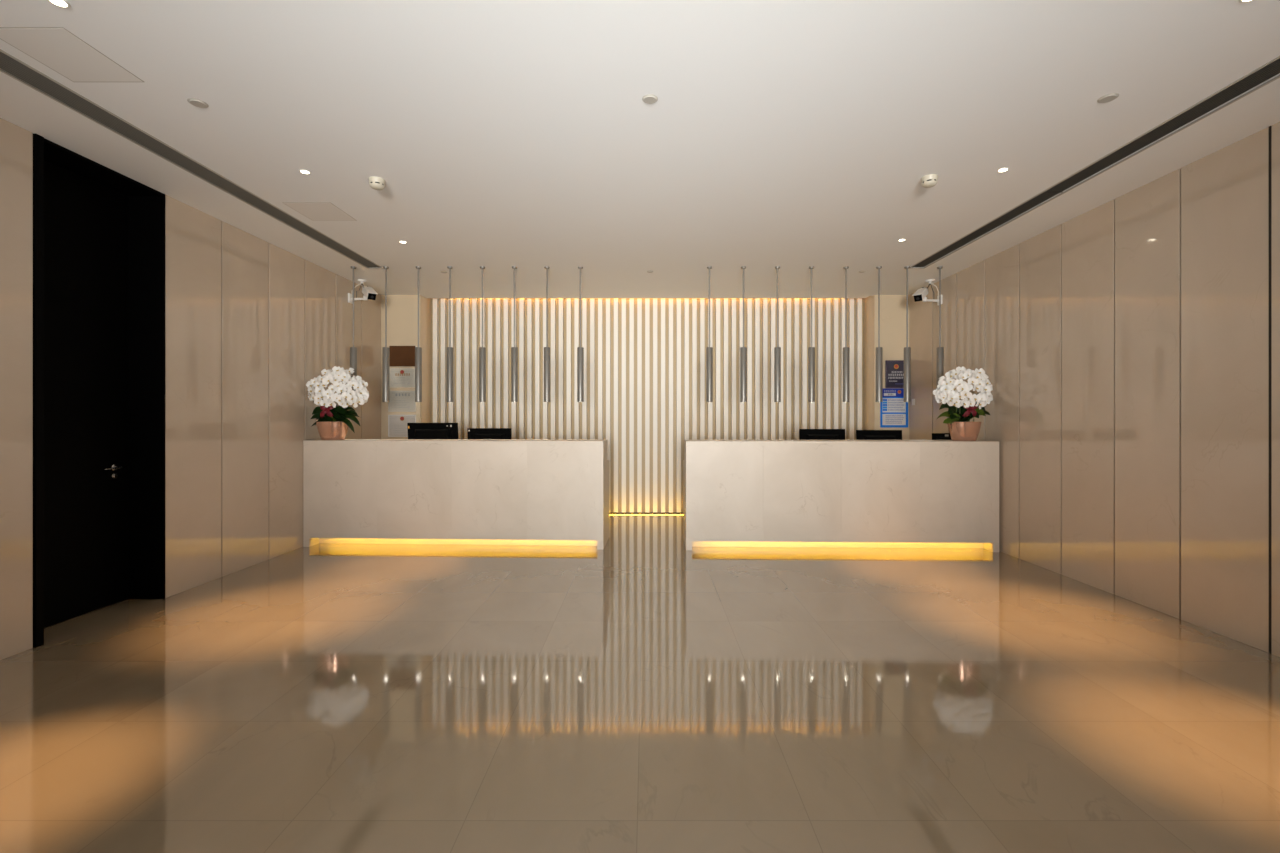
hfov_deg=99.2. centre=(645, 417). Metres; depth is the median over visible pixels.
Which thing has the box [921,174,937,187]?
smoke detector
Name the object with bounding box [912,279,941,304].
security camera
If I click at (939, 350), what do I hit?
pendant lamp
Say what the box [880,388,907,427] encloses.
poster
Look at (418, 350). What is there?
pendant lamp
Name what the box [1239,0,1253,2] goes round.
recessed light
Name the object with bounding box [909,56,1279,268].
ceiling vent
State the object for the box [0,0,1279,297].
ceiling
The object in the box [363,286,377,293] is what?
hood
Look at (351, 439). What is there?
paper sheet
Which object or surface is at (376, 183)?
smoke detector
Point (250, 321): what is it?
wall
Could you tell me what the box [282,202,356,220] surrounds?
access panel
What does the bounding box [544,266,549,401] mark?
pendant lamp
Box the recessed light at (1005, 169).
[997,167,1008,172]
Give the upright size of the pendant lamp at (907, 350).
1.552 m
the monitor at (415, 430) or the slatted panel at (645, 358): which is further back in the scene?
the slatted panel at (645, 358)
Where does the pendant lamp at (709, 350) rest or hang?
hanging from the ceiling
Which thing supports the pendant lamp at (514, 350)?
hanging from the ceiling
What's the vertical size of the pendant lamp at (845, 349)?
1.552 m
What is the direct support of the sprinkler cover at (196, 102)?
attached to the ceiling
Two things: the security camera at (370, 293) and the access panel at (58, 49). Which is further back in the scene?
the security camera at (370, 293)
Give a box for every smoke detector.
[368,176,384,189]
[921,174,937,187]
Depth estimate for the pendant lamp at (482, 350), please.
6.23 m
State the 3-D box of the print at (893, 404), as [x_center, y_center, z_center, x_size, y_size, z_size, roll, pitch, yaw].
[3.524,-0.183,7.673,0.230,0.158,0.001,0,0,0]
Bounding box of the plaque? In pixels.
[885,360,903,387]
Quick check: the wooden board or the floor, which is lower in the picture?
the floor
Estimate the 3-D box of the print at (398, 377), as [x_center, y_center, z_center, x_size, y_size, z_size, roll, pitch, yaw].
[-3.433,-0.568,7.670,0.323,0.179,0.001,0,0,0]
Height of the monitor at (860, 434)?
0.352 m
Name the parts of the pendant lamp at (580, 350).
lamp shade, rod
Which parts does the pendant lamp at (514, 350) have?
lamp shade, rod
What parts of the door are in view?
lever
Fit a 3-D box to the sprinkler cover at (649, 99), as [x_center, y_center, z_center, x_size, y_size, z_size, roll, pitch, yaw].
[0.022,-1.732,2.964,0.086,0.009,0.086,0,0,0]
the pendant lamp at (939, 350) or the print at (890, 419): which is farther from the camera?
the print at (890, 419)
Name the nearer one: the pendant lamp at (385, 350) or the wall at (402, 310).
the pendant lamp at (385, 350)
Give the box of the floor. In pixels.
[0,512,1279,852]
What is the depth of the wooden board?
7.66 m
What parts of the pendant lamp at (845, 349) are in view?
lamp shade, rod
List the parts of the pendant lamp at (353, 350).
lamp shade, rod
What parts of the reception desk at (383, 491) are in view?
panel, kick panel, panel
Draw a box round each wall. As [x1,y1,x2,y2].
[0,118,380,659]
[381,295,431,438]
[863,295,908,439]
[909,122,1279,656]
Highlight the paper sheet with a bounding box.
[351,439,380,439]
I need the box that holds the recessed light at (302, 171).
[299,169,310,174]
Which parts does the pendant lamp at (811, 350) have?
lamp shade, rod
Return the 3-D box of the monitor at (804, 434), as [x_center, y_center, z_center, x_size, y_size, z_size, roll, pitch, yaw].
[2.021,0.308,6.250,0.515,0.364,0.160,0,0,3]
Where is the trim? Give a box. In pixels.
[1269,126,1270,653]
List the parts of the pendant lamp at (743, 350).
lamp shade, rod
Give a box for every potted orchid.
[306,366,368,439]
[933,366,992,440]
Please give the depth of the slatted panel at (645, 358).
8.00 m
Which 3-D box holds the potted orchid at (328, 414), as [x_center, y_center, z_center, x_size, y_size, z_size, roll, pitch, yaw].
[-3.405,-0.161,5.981,0.647,0.812,0.435,0,0,19]
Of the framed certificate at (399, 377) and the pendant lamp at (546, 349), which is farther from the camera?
the framed certificate at (399, 377)
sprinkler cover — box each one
[187,98,208,107]
[642,94,657,103]
[1097,93,1118,102]
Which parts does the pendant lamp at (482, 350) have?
lamp shade, rod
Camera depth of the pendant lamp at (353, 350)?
6.24 m
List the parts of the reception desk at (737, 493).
panel, kick panel, panel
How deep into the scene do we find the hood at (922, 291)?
6.80 m
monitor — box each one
[407,423,457,438]
[467,428,511,438]
[799,429,844,439]
[856,430,901,439]
[932,433,951,439]
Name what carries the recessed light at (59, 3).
in the ceiling
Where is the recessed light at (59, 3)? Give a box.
[47,0,70,8]
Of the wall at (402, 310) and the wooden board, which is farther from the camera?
the wall at (402, 310)
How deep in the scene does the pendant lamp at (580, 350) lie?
6.23 m
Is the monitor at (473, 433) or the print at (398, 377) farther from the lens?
the print at (398, 377)
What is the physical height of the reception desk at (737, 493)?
1.155 m
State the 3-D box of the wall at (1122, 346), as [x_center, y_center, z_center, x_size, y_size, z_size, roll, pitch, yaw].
[3.770,-0.168,2.600,0.120,3.135,10.200,0,0,0]
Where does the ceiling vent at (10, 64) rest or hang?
in the ceiling
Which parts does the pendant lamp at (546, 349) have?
lamp shade, rod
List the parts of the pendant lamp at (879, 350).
rod, lamp shade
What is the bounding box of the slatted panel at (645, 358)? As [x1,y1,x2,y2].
[432,298,862,512]
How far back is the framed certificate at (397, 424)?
7.67 m
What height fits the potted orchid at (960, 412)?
0.798 m
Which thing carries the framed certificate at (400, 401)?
attached to the wall at (402, 310)
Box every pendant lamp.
[350,266,356,390]
[382,266,389,401]
[415,266,421,401]
[447,266,452,401]
[479,266,485,401]
[511,266,517,401]
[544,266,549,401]
[577,266,583,401]
[706,266,712,401]
[740,266,746,401]
[774,266,780,401]
[808,266,814,401]
[843,266,848,401]
[876,266,882,401]
[904,266,910,401]
[936,266,943,401]
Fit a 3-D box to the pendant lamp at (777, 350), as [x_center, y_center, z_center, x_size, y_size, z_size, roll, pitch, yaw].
[1.510,-0.960,6.260,0.074,1.552,0.074,0,0,0]
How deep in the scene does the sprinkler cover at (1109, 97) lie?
2.95 m
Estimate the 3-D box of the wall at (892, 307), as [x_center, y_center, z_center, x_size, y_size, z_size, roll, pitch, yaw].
[3.515,-0.318,7.940,0.590,3.435,0.520,0,0,0]
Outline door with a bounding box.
[33,134,164,647]
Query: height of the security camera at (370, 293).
0.293 m
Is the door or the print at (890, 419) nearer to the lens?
the door
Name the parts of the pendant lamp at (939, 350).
lamp shade, rod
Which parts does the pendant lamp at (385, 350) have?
lamp shade, rod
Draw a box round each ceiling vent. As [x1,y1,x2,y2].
[0,49,383,268]
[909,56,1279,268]
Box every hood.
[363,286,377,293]
[912,288,925,295]
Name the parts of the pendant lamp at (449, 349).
lamp shade, rod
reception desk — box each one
[303,439,608,549]
[683,440,998,551]
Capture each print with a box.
[392,371,413,383]
[886,415,903,423]
[888,399,903,410]
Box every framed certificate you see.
[388,391,415,411]
[388,415,415,436]
[390,368,414,387]
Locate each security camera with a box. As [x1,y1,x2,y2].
[348,279,377,303]
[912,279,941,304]
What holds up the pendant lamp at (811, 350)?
hanging from the ceiling
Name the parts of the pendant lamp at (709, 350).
lamp shade, rod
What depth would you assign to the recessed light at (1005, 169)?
3.81 m
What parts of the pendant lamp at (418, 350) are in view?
lamp shade, rod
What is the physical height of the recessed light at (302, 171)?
0.008 m
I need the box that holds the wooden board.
[389,346,416,365]
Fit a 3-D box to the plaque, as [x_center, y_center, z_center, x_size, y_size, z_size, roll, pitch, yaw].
[3.522,-0.617,7.670,0.299,0.388,0.020,0,0,0]
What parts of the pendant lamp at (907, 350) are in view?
rod, lamp shade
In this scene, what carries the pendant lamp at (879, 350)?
hanging from the ceiling
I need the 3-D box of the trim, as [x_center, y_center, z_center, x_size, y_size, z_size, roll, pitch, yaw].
[3.719,-0.168,3.241,0.022,3.135,0.010,0,0,0]
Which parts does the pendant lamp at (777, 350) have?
lamp shade, rod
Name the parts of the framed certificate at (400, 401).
frame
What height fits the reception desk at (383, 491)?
1.155 m
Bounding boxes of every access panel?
[0,27,143,81]
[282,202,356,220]
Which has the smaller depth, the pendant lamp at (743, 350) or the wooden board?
the pendant lamp at (743, 350)
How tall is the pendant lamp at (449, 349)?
1.552 m
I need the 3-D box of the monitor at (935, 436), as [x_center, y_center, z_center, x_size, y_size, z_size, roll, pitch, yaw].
[3.374,0.332,6.210,0.220,0.317,0.160,0,0,4]

